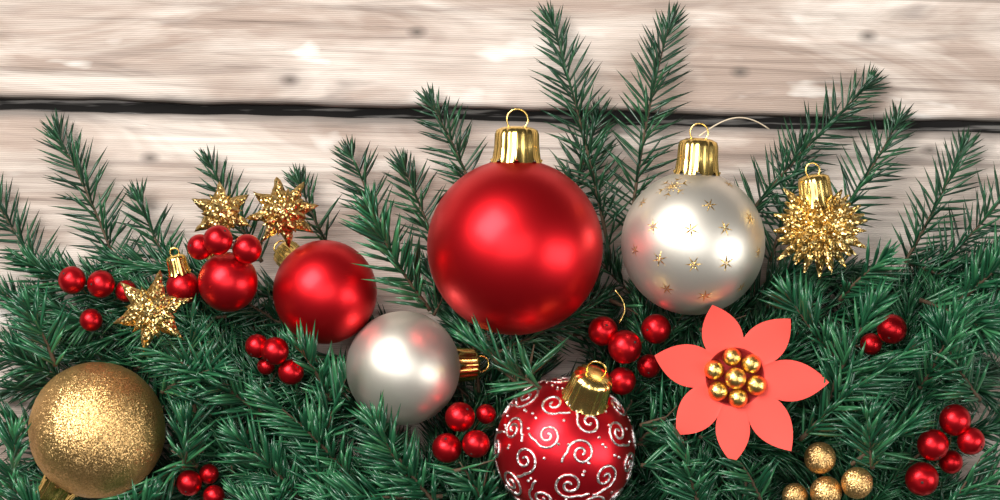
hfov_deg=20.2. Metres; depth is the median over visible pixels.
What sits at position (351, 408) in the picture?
fir branch
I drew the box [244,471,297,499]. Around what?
fir branch
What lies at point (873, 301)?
fir branch
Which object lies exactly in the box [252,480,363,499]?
fir branch
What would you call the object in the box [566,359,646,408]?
fir branch
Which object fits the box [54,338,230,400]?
fir branch
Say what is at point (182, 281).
bauble
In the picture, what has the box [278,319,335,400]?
fir branch
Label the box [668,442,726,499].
fir branch
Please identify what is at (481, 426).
fir branch
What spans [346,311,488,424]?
bauble
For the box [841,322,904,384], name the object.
fir branch
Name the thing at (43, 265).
fir branch
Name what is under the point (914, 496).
fir branch
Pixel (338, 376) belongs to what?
fir branch
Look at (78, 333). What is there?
fir branch
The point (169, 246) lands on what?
fir branch
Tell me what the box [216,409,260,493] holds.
fir branch
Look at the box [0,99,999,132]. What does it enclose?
gap
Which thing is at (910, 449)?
fir branch
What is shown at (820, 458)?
cluster
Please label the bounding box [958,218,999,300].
fir branch
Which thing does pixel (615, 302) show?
fir branch
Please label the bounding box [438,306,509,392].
fir branch
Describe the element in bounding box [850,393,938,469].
fir branch
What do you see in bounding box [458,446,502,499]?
fir branch
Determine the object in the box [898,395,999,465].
fir branch
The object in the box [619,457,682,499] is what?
fir branch
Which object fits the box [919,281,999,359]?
fir branch
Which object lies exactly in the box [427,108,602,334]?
bauble
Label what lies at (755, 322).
fir branch
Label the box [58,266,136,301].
cluster
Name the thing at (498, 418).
fir branch
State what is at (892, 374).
fir branch
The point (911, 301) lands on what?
fir branch
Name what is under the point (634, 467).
fir branch
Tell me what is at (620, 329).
fir branch
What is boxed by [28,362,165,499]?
bauble
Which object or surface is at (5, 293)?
fir branch
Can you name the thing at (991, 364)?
fir branch
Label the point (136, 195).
fir branch
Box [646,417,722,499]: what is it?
fir branch
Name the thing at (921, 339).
fir branch
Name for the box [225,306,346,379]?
fir branch
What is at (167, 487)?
fir branch
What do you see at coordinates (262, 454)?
fir branch
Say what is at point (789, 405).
fir branch
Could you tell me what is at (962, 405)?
fir branch
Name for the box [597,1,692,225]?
fir branch
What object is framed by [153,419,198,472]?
fir branch
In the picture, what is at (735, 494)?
fir branch
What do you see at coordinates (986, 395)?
fir branch
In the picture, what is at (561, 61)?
fir branch
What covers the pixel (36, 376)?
fir branch
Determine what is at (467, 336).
fir branch
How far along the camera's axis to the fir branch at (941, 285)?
1.37 m
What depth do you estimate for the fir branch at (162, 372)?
1.37 m
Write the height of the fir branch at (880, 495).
0.027 m
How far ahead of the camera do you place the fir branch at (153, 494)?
1.33 m
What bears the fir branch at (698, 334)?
on the fir branch at (810, 343)
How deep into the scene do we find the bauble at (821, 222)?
1.33 m
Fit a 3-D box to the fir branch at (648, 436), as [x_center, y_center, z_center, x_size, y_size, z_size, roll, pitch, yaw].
[0.082,0.076,1.346,0.030,0.025,0.036,0,90,0]
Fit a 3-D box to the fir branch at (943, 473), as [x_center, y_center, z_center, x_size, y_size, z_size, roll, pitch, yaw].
[0.208,0.118,1.379,0.032,0.023,0.094,28,90,0]
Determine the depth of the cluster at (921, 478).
1.34 m
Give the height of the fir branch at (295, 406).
0.032 m
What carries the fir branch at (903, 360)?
on the fir branch at (896, 400)
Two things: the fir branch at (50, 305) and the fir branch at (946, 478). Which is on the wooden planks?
the fir branch at (50, 305)
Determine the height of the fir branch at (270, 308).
0.027 m
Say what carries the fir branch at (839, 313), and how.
on the wooden planks
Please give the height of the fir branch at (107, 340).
0.033 m
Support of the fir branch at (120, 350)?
on the wooden planks
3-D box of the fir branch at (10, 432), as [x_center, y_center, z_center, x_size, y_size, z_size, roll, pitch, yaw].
[-0.236,0.103,1.336,0.035,0.038,0.056,0,90,0]
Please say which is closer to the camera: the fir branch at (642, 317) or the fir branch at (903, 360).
the fir branch at (903, 360)
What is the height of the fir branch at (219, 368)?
0.034 m
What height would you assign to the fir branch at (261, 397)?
0.040 m
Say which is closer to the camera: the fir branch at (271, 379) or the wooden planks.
the fir branch at (271, 379)
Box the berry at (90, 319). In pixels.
[79,309,108,333]
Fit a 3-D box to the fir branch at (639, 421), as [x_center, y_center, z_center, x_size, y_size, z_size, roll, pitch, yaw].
[0.083,0.079,1.382,0.086,0.023,0.035,0,90,0]
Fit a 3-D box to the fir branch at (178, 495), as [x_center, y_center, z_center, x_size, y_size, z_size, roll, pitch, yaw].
[-0.142,0.122,1.369,0.082,0.027,0.046,0,90,0]
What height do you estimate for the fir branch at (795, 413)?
0.033 m
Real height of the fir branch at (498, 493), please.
0.023 m
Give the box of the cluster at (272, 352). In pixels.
[245,334,303,384]
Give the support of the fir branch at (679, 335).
on the wooden planks
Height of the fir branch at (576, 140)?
0.022 m
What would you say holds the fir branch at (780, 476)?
on the wooden planks
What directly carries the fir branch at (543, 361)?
on the fir branch at (601, 299)
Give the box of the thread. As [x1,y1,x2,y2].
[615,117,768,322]
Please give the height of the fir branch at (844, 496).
0.025 m
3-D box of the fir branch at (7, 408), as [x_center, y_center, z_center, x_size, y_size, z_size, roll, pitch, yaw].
[-0.245,0.087,1.373,0.039,0.025,0.038,0,90,0]
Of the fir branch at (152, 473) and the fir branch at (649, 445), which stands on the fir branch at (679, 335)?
the fir branch at (649, 445)
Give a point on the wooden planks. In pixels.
(937, 60)
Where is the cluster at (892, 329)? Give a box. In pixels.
[860,314,906,354]
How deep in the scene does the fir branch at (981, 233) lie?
1.38 m
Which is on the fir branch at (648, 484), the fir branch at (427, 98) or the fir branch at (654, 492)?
the fir branch at (654, 492)
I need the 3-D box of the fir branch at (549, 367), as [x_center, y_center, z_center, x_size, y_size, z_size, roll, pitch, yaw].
[0.014,0.075,1.388,0.039,0.022,0.081,0,90,0]
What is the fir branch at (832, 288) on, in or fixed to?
on the wooden planks
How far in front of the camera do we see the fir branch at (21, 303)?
1.34 m
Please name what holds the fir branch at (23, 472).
on the wooden planks
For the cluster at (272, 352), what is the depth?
1.34 m
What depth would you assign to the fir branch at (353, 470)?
1.37 m
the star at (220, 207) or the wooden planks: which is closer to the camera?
the star at (220, 207)
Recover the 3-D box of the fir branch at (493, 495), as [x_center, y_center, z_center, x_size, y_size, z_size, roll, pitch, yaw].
[-0.018,0.135,1.370,0.066,0.028,0.055,0,90,0]
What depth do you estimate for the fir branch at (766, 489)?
1.38 m
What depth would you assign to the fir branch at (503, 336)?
1.38 m
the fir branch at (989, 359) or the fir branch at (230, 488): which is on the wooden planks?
the fir branch at (989, 359)
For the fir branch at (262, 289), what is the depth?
1.38 m
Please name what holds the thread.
attached to the bauble at (693, 238)
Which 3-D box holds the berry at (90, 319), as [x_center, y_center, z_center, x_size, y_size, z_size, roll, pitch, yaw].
[-0.199,0.035,1.372,0.012,0.028,0.014,0,90,0]
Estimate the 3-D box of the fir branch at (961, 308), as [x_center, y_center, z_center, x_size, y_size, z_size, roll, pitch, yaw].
[0.215,0.042,1.335,0.036,0.036,0.051,0,90,0]
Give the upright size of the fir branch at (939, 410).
0.024 m
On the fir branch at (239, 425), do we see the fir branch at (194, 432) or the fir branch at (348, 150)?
the fir branch at (194, 432)
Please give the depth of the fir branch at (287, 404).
1.38 m
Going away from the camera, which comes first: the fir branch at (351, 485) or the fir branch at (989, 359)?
the fir branch at (351, 485)
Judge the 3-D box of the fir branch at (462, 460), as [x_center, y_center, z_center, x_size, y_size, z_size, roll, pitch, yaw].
[-0.008,0.132,1.370,0.044,0.031,0.087,0,90,0]
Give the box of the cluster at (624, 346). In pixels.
[588,314,670,394]
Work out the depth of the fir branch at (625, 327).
1.39 m
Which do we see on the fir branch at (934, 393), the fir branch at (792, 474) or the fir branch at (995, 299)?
the fir branch at (995, 299)
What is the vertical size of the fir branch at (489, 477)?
0.028 m
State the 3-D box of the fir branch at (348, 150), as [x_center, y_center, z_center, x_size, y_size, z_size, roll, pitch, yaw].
[-0.064,-0.026,1.379,0.043,0.032,0.064,0,90,0]
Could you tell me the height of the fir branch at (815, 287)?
0.027 m
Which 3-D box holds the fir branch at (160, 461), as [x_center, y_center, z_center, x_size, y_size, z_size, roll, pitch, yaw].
[-0.178,0.117,1.385,0.108,0.026,0.042,0,90,0]
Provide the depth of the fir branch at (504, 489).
1.38 m
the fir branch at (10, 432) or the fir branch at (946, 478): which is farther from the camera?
the fir branch at (946, 478)
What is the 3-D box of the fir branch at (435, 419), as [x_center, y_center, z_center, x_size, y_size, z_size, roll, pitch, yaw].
[-0.030,0.110,1.386,0.044,0.026,0.095,0,90,0]
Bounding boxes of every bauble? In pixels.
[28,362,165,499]
[166,247,198,303]
[198,252,257,311]
[273,240,376,343]
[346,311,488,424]
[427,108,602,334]
[494,361,636,499]
[621,123,764,314]
[773,162,867,278]
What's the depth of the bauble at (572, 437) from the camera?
1.32 m
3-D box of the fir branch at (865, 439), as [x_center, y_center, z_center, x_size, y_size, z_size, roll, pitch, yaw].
[0.175,0.085,1.322,0.037,0.034,0.041,0,90,0]
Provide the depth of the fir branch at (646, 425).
1.33 m
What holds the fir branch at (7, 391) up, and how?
on the wooden planks
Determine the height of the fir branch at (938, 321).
0.038 m
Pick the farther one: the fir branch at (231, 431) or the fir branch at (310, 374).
the fir branch at (310, 374)
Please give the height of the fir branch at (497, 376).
0.027 m
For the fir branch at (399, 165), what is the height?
0.018 m
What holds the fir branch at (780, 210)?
on the wooden planks
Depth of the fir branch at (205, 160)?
1.39 m
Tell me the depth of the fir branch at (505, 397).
1.39 m
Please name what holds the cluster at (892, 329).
on the fir branch
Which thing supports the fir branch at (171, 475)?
on the fir branch at (178, 495)
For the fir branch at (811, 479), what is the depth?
1.37 m
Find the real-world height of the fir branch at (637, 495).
0.029 m
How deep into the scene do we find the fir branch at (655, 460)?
1.38 m
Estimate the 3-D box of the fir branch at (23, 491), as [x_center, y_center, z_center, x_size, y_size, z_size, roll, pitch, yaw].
[-0.219,0.132,1.339,0.050,0.039,0.057,0,90,0]
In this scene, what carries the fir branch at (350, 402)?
on the fir branch
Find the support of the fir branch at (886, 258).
on the fir branch at (857, 266)
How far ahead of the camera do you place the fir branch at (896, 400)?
1.36 m
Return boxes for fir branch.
[0,175,66,305]
[0,272,105,368]
[0,278,72,366]
[0,319,59,387]
[0,326,57,389]
[0,337,168,416]
[0,396,29,460]
[0,409,40,499]
[0,455,184,499]
[0,469,39,499]
[2,240,166,349]
[5,379,166,482]
[10,280,172,382]
[32,109,151,281]
[39,292,135,353]
[47,250,229,347]
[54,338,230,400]
[59,287,226,366]
[60,330,243,378]
[71,329,190,456]
[80,450,221,499]
[90,229,206,306]
[99,445,204,499]
[111,261,243,375]
[115,177,184,280]
[116,464,202,499]
[117,474,163,499]
[128,328,261,421]
[132,270,277,391]
[135,452,245,499]
[142,338,314,412]
[142,441,182,480]
[151,236,294,430]
[153,373,308,498]
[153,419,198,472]
[159,344,288,443]
[159,395,272,495]
[160,327,243,407]
[161,295,216,416]
[163,409,214,486]
[163,424,263,484]
[164,389,222,467]
[166,322,224,489]
[167,332,353,420]
[168,398,211,448]
[169,399,289,464]
[176,447,346,499]
[188,145,269,262]
[189,261,285,335]
[191,319,266,472]
[211,406,305,499]
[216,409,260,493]
[221,475,275,499]
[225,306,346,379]
[228,267,274,318]
[229,298,345,471]
[235,447,401,499]
[236,321,304,433]
[239,375,353,474]
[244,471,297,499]
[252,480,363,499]
[258,401,388,454]
[266,341,336,486]
[277,410,345,499]
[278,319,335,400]
[278,327,360,410]
[278,352,351,406]
[282,163,341,239]
[294,459,442,499]
[306,479,394,499]
[307,349,365,442]
[323,460,432,498]
[329,135,410,257]
[338,181,431,311]
[339,383,434,482]
[345,449,448,499]
[356,302,513,439]
[382,147,445,260]
[386,411,498,499]
[400,422,477,499]
[404,250,523,419]
[410,82,490,191]
[417,382,467,463]
[420,260,447,315]
[423,332,550,462]
[425,479,513,499]
[437,305,512,449]
[437,383,495,467]
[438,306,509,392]
[441,432,497,499]
[447,314,541,400]
[448,459,493,474]
[454,465,506,499]
[455,459,514,499]
[456,313,529,382]
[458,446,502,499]
[470,401,505,437]
[470,450,504,499]
[472,326,555,354]
[479,334,518,385]
[488,477,513,499]
[489,335,545,445]
[495,282,624,373]
[504,331,565,405]
[515,334,571,378]
[529,0,636,262]
[548,97,619,221]
[564,263,630,395]
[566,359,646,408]
[573,304,751,367]
[586,304,693,368]
[591,235,640,308]
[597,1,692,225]
[605,353,661,398]
[607,312,655,499]
[609,298,643,340]
[614,394,690,437]
[615,472,721,499]
[617,307,701,415]
[617,481,674,499]
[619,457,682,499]
[621,277,672,414]
[623,459,676,499]
[624,288,721,490]
[627,383,672,431]
[628,413,671,499]
[631,436,686,490]
[634,307,696,471]
[636,426,700,475]
[638,300,800,405]
[638,371,676,443]
[639,416,666,440]
[640,309,711,495]
[640,441,709,499]
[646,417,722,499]
[663,291,751,425]
[668,245,825,346]
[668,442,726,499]
[687,304,744,471]
[693,430,734,499]
[699,315,745,337]
[699,421,889,487]
[704,378,864,436]
[708,456,779,499]
[711,276,819,426]
[712,336,802,499]
[714,306,777,468]
[715,402,787,499]
[717,454,798,499]
[734,62,889,232]
[735,403,809,499]
[739,265,824,335]
[741,249,872,330]
[741,469,888,499]
[747,414,895,492]
[749,273,831,439]
[752,473,790,499]
[753,404,926,487]
[756,128,827,262]
[757,268,850,370]
[760,405,944,495]
[766,278,917,343]
[781,337,911,413]
[785,400,799,413]
[787,331,822,355]
[789,400,967,458]
[791,341,842,499]
[792,382,961,449]
[798,329,934,441]
[811,255,922,312]
[811,273,901,397]
[818,270,889,481]
[820,284,933,487]
[831,98,917,226]
[833,387,908,468]
[836,322,999,401]
[838,235,911,301]
[838,287,958,438]
[840,492,851,499]
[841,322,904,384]
[845,446,917,499]
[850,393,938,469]
[855,308,999,373]
[858,472,999,499]
[863,461,973,499]
[867,357,999,417]
[870,278,939,460]
[874,281,999,370]
[886,161,999,312]
[886,239,993,294]
[887,272,949,460]
[891,125,987,261]
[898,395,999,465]
[903,395,971,468]
[904,401,976,482]
[905,241,999,309]
[905,347,999,400]
[907,232,999,292]
[913,287,988,389]
[913,405,966,484]
[914,355,999,455]
[917,241,999,402]
[917,436,967,499]
[918,300,989,401]
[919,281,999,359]
[926,466,999,499]
[928,281,999,378]
[940,436,999,499]
[950,442,999,499]
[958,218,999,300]
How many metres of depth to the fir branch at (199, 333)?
1.34 m
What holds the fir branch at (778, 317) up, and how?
on the fir branch at (810, 343)
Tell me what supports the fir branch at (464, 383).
on the wooden planks
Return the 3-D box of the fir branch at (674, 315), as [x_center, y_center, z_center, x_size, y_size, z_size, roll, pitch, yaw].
[0.081,0.065,1.380,0.038,0.026,0.092,0,90,0]
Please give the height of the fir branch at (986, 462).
0.030 m
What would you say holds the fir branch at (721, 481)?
on the wooden planks
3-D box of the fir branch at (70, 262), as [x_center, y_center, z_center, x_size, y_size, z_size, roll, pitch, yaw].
[-0.179,0.024,1.377,0.092,0.025,0.049,0,90,0]
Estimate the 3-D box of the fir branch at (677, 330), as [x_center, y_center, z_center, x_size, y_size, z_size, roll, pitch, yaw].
[0.076,0.055,1.373,0.047,0.029,0.054,0,90,0]
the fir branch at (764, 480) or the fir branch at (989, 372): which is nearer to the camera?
the fir branch at (764, 480)
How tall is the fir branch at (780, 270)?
0.031 m
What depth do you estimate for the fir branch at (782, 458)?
1.36 m
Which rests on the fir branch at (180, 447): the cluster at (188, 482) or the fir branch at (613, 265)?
the cluster at (188, 482)
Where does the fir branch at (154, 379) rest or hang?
on the wooden planks
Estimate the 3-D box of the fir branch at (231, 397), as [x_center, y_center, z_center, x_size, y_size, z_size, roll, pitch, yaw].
[-0.145,0.059,1.332,0.063,0.037,0.046,0,90,0]
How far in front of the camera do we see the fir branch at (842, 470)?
1.36 m
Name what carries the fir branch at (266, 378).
on the fir branch at (287, 404)
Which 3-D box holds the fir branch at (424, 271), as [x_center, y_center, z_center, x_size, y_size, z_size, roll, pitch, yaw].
[-0.014,0.049,1.387,0.071,0.024,0.100,0,90,0]
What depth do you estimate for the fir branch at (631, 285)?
1.39 m
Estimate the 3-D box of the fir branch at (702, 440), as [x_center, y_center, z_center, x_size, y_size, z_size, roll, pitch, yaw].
[0.109,0.109,1.383,0.040,0.026,0.101,0,90,0]
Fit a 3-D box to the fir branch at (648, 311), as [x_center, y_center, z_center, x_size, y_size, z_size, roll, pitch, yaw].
[0.074,0.042,1.385,0.063,0.026,0.050,0,90,0]
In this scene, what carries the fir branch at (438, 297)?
on the wooden planks
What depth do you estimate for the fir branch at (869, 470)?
1.36 m
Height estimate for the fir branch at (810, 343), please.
0.029 m
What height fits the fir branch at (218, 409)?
0.028 m
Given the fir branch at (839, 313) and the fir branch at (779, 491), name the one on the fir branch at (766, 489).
the fir branch at (779, 491)
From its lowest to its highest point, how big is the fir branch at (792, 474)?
0.031 m
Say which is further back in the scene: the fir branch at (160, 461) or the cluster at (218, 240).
the fir branch at (160, 461)
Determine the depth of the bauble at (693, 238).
1.32 m
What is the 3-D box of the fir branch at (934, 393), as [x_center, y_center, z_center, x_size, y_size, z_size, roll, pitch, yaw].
[0.232,0.034,1.369,0.057,0.030,0.082,0,90,0]
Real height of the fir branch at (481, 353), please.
0.026 m
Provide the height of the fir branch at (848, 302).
0.029 m
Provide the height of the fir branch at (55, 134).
0.026 m
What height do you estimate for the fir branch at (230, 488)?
0.028 m
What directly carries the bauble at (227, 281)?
on the fir branch at (270, 308)
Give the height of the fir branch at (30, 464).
0.022 m
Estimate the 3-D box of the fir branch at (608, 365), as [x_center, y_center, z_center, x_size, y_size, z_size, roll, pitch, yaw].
[0.066,0.057,1.370,0.033,0.022,0.032,0,90,0]
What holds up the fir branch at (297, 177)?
on the wooden planks
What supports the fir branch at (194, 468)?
on the fir branch at (271, 438)
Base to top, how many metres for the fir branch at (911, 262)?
0.029 m
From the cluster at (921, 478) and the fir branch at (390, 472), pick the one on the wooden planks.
the fir branch at (390, 472)
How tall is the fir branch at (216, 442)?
0.036 m
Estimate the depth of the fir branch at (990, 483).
1.38 m
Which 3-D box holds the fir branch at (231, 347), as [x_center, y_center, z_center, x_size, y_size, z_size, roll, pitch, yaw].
[-0.159,0.034,1.367,0.067,0.024,0.060,0,90,0]
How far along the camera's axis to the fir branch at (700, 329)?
1.35 m
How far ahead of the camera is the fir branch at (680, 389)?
1.36 m
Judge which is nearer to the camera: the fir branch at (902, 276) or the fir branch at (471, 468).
the fir branch at (471, 468)
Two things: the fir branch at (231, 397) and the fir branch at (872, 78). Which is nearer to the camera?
the fir branch at (231, 397)
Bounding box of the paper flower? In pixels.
[655,305,828,459]
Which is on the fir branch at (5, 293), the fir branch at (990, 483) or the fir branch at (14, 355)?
the fir branch at (14, 355)
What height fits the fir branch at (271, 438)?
0.026 m
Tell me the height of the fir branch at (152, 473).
0.024 m
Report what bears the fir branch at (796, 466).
on the fir branch at (939, 410)
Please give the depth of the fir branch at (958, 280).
1.38 m
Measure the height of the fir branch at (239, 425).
0.031 m
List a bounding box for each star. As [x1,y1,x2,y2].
[114,270,191,351]
[192,181,250,231]
[246,177,318,248]
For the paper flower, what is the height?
0.013 m
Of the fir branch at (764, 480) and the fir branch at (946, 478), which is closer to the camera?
the fir branch at (764, 480)
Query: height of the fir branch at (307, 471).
0.034 m
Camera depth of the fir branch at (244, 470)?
1.37 m
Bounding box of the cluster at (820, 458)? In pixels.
[782,442,872,499]
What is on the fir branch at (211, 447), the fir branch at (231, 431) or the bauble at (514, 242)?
the fir branch at (231, 431)
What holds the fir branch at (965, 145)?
on the wooden planks
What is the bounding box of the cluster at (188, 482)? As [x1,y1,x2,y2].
[176,464,224,499]
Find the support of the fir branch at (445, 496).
on the fir branch at (435, 419)
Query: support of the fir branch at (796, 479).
on the wooden planks
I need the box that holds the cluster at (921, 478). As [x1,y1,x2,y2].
[905,404,984,495]
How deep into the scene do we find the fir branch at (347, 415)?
1.38 m
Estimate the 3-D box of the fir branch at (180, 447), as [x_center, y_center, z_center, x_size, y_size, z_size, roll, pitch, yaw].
[-0.131,0.106,1.382,0.072,0.028,0.049,0,90,0]
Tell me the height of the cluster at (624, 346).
0.035 m
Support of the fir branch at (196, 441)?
on the fir branch at (194, 468)
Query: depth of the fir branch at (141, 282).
1.37 m
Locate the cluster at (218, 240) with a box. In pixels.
[187,225,261,263]
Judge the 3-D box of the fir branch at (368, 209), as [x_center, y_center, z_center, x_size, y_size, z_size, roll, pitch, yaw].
[-0.055,-0.002,1.337,0.045,0.036,0.064,0,90,0]
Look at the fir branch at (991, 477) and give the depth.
1.34 m
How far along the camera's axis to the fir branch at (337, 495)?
1.32 m
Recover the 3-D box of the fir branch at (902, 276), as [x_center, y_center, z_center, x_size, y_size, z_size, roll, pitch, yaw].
[0.225,0.016,1.385,0.084,0.026,0.049,0,90,0]
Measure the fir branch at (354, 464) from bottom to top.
0.026 m
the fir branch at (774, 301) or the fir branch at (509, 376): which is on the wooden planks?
the fir branch at (774, 301)
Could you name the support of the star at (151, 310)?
on the fir branch at (199, 333)
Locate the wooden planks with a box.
[0,0,999,499]
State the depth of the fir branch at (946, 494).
1.37 m
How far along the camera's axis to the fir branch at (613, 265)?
1.38 m
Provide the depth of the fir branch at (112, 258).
1.37 m
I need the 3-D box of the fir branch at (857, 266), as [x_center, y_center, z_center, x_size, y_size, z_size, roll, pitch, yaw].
[0.146,0.019,1.385,0.081,0.027,0.046,0,90,0]
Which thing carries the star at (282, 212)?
on the fir branch at (297, 177)
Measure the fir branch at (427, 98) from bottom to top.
0.023 m
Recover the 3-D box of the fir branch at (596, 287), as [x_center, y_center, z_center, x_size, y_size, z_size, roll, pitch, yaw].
[0.051,0.038,1.386,0.047,0.025,0.082,0,90,0]
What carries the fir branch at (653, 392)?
on the fir branch at (780, 270)
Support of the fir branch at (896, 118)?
on the wooden planks
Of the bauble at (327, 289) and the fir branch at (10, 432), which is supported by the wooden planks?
the bauble at (327, 289)
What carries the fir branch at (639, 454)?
on the fir branch
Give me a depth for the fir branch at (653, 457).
1.33 m
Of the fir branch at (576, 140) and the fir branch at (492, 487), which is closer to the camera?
the fir branch at (492, 487)
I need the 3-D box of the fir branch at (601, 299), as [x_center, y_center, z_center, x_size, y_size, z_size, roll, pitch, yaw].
[0.033,0.040,1.367,0.072,0.028,0.028,-37,90,0]
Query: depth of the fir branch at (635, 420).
1.38 m
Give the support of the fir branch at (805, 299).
on the fir branch at (778, 317)
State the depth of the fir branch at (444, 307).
1.39 m
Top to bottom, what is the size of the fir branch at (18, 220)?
0.026 m
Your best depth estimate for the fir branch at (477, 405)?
1.38 m
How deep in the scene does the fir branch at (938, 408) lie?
1.38 m
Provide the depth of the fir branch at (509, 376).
1.33 m
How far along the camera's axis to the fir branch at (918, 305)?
1.37 m
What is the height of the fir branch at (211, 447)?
0.029 m

